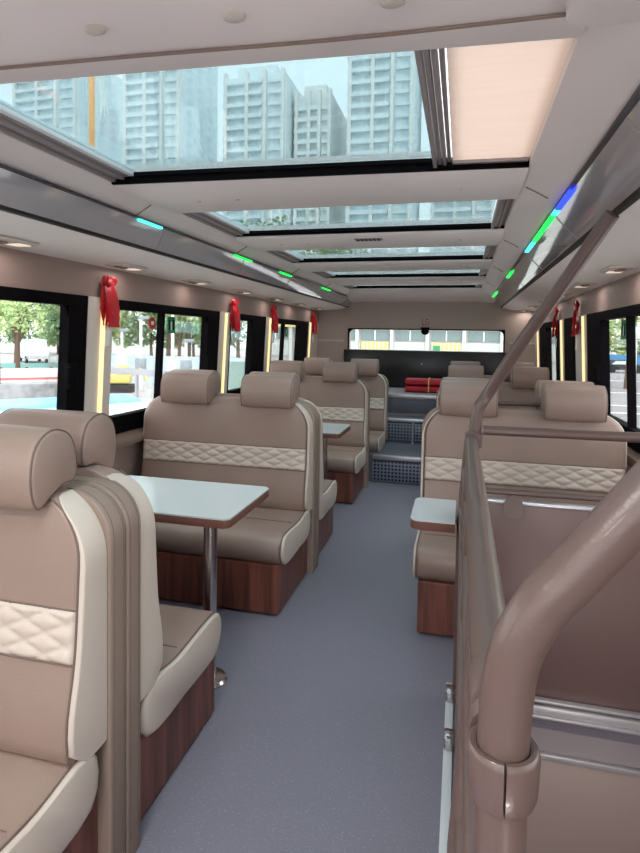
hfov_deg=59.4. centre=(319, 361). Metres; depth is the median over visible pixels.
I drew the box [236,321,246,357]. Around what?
tree
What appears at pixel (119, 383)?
excavator
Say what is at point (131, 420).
window
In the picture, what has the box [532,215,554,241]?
lamp
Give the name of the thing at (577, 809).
panel
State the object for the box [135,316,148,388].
post
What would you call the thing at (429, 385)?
bundle
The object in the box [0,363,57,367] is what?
hoarding
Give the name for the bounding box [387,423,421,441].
perforated stair riser
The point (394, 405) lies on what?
stair riser
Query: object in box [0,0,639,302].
ceiling
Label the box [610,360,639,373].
car
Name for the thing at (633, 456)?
trim
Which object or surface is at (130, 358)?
fence
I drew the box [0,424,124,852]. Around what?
seat
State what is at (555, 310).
ribbon
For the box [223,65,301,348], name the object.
tower block
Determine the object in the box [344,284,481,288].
roof window
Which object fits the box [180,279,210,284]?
light
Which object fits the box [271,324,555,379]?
building
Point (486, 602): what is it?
partition panel
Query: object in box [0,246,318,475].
wall
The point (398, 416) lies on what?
step
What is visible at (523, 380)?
seat
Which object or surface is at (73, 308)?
window
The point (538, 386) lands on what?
seat
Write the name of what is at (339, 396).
seat
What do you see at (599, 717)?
trim
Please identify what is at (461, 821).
post
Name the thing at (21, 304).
tree
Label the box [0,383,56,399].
wall
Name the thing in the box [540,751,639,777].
trim
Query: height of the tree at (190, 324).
13.857 m
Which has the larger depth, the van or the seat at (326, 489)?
the van
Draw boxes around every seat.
[0,408,220,852]
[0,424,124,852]
[141,372,317,614]
[170,369,336,568]
[269,360,369,502]
[304,357,388,451]
[413,380,626,636]
[425,377,593,416]
[436,365,549,406]
[450,361,534,382]
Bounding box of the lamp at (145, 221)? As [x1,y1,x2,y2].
[137,219,162,228]
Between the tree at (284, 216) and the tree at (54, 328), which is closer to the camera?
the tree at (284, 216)
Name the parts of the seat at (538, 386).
backrest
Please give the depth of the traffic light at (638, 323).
53.91 m
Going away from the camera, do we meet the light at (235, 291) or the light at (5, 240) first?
the light at (5, 240)
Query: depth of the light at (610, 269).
2.39 m
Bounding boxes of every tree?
[0,300,18,335]
[0,300,47,383]
[0,304,41,345]
[2,301,59,367]
[9,302,48,362]
[32,303,59,317]
[34,304,58,353]
[38,305,59,344]
[51,304,133,332]
[112,310,134,348]
[117,312,181,355]
[142,312,201,355]
[166,333,170,355]
[170,316,200,356]
[181,316,195,356]
[189,324,190,356]
[191,317,246,347]
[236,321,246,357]
[239,215,303,254]
[295,221,368,271]
[609,317,639,354]
[621,316,637,388]
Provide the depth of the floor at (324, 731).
1.76 m
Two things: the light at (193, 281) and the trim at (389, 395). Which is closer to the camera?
the light at (193, 281)
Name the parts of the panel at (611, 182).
led strip, slot trim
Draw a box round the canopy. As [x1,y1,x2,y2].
[0,394,148,413]
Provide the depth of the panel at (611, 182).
1.84 m
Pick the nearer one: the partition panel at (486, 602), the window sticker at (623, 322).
the partition panel at (486, 602)
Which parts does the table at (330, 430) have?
post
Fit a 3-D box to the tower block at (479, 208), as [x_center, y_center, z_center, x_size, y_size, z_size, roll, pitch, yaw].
[43.061,-50.944,169.023,17.760,95.400,25.500,1,3,14]
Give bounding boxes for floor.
[136,481,639,852]
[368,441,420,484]
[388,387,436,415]
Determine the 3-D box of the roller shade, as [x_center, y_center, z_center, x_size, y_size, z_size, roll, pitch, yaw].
[0.409,-0.575,1.290,0.215,0.007,0.704,1,3,14]
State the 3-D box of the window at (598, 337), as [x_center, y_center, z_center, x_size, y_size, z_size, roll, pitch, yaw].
[1.216,0.113,1.622,0.097,0.670,3.930,1,3,14]
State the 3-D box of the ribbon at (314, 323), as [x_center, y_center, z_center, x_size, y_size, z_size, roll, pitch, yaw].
[-0.066,-0.383,6.280,0.048,0.326,0.103,3,3,36]
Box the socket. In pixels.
[467,652,485,728]
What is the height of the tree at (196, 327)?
11.532 m
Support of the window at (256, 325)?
in the wall at (18, 268)
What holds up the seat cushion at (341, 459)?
on the seat at (339, 396)
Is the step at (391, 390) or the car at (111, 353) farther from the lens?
the car at (111, 353)
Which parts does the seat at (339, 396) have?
backrest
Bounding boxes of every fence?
[111,355,244,383]
[228,361,244,389]
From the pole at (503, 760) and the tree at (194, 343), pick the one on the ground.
the tree at (194, 343)
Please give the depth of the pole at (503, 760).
0.40 m
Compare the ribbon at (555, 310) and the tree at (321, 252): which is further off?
the tree at (321, 252)
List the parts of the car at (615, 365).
cabin glass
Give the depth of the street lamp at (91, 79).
67.52 m
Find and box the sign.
[421,318,429,326]
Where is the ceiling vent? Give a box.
[354,238,382,240]
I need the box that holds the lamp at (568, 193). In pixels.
[555,189,574,209]
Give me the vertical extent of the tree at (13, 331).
12.317 m
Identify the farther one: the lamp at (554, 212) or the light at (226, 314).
the light at (226, 314)
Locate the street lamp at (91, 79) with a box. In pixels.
[89,77,96,148]
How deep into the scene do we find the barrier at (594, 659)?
1.78 m
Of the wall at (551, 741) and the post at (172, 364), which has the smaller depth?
the wall at (551, 741)
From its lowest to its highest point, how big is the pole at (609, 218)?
0.750 m
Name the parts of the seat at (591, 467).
backrest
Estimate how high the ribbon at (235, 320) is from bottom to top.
0.326 m
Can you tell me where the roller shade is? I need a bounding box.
[447,38,573,160]
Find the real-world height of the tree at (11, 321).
7.698 m
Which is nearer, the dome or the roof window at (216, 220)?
the roof window at (216, 220)
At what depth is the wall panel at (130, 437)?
2.87 m
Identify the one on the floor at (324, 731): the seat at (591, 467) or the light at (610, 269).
the seat at (591, 467)
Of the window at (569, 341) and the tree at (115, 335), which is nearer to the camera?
the window at (569, 341)
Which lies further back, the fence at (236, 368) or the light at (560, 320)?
the fence at (236, 368)
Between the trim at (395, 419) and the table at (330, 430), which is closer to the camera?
the table at (330, 430)
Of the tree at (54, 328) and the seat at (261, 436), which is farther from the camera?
the tree at (54, 328)
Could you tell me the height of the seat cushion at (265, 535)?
0.143 m
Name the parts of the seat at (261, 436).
backrest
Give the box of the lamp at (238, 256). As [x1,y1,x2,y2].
[234,255,251,261]
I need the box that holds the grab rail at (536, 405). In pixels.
[498,400,540,408]
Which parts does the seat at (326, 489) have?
backrest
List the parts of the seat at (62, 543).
backrest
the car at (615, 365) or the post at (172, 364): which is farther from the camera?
the car at (615, 365)
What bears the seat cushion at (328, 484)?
on the seat at (326, 489)
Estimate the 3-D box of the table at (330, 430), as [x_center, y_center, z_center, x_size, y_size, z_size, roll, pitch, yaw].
[-0.295,0.725,3.706,0.935,0.621,0.380,1,3,14]
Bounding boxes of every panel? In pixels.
[0,163,351,310]
[344,349,505,387]
[465,435,505,703]
[493,85,639,310]
[526,759,639,852]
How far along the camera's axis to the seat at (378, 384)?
5.17 m
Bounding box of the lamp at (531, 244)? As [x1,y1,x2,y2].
[525,242,535,252]
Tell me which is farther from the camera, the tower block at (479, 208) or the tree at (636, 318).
the tower block at (479, 208)
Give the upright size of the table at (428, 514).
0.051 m
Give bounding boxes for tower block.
[12,75,122,343]
[122,67,217,346]
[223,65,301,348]
[293,84,346,254]
[345,51,421,271]
[429,48,494,270]
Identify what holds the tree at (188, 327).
on the lawn
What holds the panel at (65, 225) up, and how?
attached to the ceiling
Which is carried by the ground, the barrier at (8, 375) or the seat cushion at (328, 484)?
the barrier at (8, 375)
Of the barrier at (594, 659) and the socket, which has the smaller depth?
the socket
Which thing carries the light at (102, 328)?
attached to the wall at (18, 268)
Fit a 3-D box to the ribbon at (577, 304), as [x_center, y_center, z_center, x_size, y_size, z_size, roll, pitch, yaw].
[1.689,-0.244,3.711,0.049,0.326,0.104,2,3,30]
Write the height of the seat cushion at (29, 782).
0.143 m
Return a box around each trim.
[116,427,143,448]
[372,454,420,461]
[372,461,420,483]
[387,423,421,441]
[388,394,436,398]
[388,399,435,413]
[388,417,423,422]
[439,683,452,852]
[532,696,639,735]
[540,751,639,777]
[627,446,639,467]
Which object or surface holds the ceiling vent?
in the ceiling
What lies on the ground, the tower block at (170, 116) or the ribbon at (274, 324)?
the tower block at (170, 116)
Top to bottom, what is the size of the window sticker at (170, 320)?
0.096 m
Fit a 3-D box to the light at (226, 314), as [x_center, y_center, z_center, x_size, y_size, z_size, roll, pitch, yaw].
[-0.683,-0.014,4.002,0.043,0.660,0.020,1,3,14]
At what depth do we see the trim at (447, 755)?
1.49 m
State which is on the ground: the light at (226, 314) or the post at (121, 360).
the post at (121, 360)
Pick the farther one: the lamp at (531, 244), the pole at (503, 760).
the lamp at (531, 244)
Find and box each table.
[128,475,268,688]
[323,423,350,478]
[410,498,455,532]
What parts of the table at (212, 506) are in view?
post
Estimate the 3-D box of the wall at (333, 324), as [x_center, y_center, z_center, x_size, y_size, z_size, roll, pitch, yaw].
[1.149,0.091,6.371,2.660,1.700,0.100,1,3,14]
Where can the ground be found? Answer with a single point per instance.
(146, 394)
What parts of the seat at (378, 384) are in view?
backrest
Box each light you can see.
[0,235,39,246]
[97,316,105,412]
[104,263,146,270]
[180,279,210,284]
[221,313,227,392]
[231,290,253,293]
[265,298,283,299]
[267,318,271,371]
[308,323,310,356]
[537,331,538,366]
[560,320,562,380]
[570,282,597,287]
[581,316,584,380]
[599,266,637,272]
[635,322,639,365]
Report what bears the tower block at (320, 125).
on the ground
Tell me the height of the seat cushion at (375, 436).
0.143 m
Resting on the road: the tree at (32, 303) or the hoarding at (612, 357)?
the hoarding at (612, 357)
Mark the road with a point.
(620, 398)
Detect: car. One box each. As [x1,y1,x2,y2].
[111,353,131,354]
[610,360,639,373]
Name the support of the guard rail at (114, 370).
on the ground
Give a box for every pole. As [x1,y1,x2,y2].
[465,210,618,450]
[466,459,639,852]
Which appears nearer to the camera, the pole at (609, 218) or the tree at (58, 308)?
the pole at (609, 218)
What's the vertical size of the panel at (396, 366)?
0.420 m
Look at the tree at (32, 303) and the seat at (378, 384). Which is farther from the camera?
the tree at (32, 303)
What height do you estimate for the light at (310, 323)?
0.660 m
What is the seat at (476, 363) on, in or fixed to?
on the step at (390, 448)
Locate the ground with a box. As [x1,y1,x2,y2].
[0,336,638,415]
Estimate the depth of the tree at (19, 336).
42.96 m
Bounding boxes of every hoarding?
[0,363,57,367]
[610,354,639,364]
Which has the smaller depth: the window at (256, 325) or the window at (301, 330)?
the window at (256, 325)
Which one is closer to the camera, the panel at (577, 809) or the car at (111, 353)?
the panel at (577, 809)
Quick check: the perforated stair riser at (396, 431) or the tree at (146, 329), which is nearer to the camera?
the perforated stair riser at (396, 431)
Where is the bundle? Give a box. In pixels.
[405,377,441,392]
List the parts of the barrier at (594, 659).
rail, rail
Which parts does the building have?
panel, panel, panel, cornice, panel, panel, panel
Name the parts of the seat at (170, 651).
backrest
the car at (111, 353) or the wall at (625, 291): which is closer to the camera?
the wall at (625, 291)
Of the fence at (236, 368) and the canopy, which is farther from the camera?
the fence at (236, 368)
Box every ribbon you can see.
[100,275,119,345]
[230,298,240,343]
[270,306,278,342]
[311,313,316,341]
[551,307,557,347]
[571,300,579,349]
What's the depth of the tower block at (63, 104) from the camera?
185.28 m
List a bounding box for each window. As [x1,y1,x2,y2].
[0,38,573,184]
[0,286,87,410]
[109,300,219,433]
[182,199,512,236]
[227,314,265,393]
[266,245,496,262]
[271,318,308,360]
[313,269,487,277]
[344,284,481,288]
[348,328,504,351]
[539,320,559,380]
[564,317,575,380]
[587,304,639,453]
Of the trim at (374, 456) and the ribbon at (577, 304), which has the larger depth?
the trim at (374, 456)
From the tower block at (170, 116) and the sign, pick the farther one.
the tower block at (170, 116)
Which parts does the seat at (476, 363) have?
backrest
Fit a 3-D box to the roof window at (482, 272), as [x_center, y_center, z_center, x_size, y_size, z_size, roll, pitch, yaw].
[0.620,-0.709,4.372,1.320,0.044,0.566,1,3,14]
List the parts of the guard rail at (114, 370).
rail post, panel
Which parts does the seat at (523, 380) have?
backrest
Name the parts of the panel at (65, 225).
led strip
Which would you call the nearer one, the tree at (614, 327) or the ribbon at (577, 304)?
the ribbon at (577, 304)
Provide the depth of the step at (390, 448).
4.82 m
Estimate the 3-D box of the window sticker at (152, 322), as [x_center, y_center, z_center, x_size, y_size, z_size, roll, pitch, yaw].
[-0.928,-0.214,3.106,0.003,0.068,0.068,1,3,14]
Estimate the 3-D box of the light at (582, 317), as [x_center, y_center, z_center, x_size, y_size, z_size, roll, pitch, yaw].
[1.689,0.029,3.600,0.042,0.640,0.020,1,3,14]
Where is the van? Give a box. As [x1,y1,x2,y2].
[20,339,49,362]
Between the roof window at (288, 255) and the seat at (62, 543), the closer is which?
the seat at (62, 543)
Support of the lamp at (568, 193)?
on the panel at (611, 182)
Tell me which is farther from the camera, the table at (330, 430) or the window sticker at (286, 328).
the window sticker at (286, 328)
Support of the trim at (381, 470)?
attached to the step at (390, 448)
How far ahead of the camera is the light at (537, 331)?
5.74 m
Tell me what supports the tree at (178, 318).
on the ground
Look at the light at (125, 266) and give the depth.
2.56 m
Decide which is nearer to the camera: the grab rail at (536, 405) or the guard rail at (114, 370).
the grab rail at (536, 405)
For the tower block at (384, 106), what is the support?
on the ground
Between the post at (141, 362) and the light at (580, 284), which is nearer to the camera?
the light at (580, 284)
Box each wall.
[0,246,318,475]
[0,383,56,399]
[317,302,534,363]
[531,727,639,768]
[535,271,639,472]
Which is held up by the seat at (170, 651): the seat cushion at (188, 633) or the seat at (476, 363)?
the seat cushion at (188, 633)
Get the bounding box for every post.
[117,329,128,365]
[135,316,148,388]
[167,315,177,370]
[180,339,193,368]
[410,422,414,444]
[443,442,473,852]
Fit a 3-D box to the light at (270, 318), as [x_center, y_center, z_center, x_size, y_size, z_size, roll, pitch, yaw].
[-0.451,-0.051,4.922,0.043,0.660,0.020,1,3,14]
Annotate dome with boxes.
[421,327,429,334]
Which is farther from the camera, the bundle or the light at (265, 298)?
the bundle
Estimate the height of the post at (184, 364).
3.280 m
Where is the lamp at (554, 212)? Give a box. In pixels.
[551,209,559,215]
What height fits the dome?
0.084 m
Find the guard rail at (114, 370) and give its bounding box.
[111,367,169,397]
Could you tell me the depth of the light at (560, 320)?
4.37 m
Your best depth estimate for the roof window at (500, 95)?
1.38 m
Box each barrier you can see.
[0,367,57,382]
[483,425,639,712]
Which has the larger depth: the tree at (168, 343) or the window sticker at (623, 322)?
the tree at (168, 343)
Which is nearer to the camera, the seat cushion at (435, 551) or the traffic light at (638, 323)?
the seat cushion at (435, 551)
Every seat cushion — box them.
[0,749,69,846]
[140,604,213,735]
[155,507,303,563]
[323,479,332,491]
[327,445,362,473]
[369,430,382,451]
[416,524,455,582]
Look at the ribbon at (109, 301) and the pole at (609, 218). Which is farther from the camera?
the ribbon at (109, 301)
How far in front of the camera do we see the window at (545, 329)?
5.24 m
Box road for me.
[610,370,639,428]
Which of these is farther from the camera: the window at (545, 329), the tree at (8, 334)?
the tree at (8, 334)
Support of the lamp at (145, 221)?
on the panel at (65, 225)
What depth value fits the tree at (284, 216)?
58.66 m
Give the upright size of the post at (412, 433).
0.208 m
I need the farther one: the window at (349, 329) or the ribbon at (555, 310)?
the window at (349, 329)
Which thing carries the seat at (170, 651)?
on the floor at (324, 731)
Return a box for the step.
[385,414,424,442]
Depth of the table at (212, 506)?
1.94 m
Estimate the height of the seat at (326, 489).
1.009 m
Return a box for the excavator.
[110,365,147,392]
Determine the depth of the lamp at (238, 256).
3.20 m
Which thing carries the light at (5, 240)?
attached to the panel at (65, 225)
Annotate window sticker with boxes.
[149,317,155,328]
[167,317,174,332]
[285,327,287,336]
[621,320,625,338]
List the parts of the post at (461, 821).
panel, rail, post, post, rail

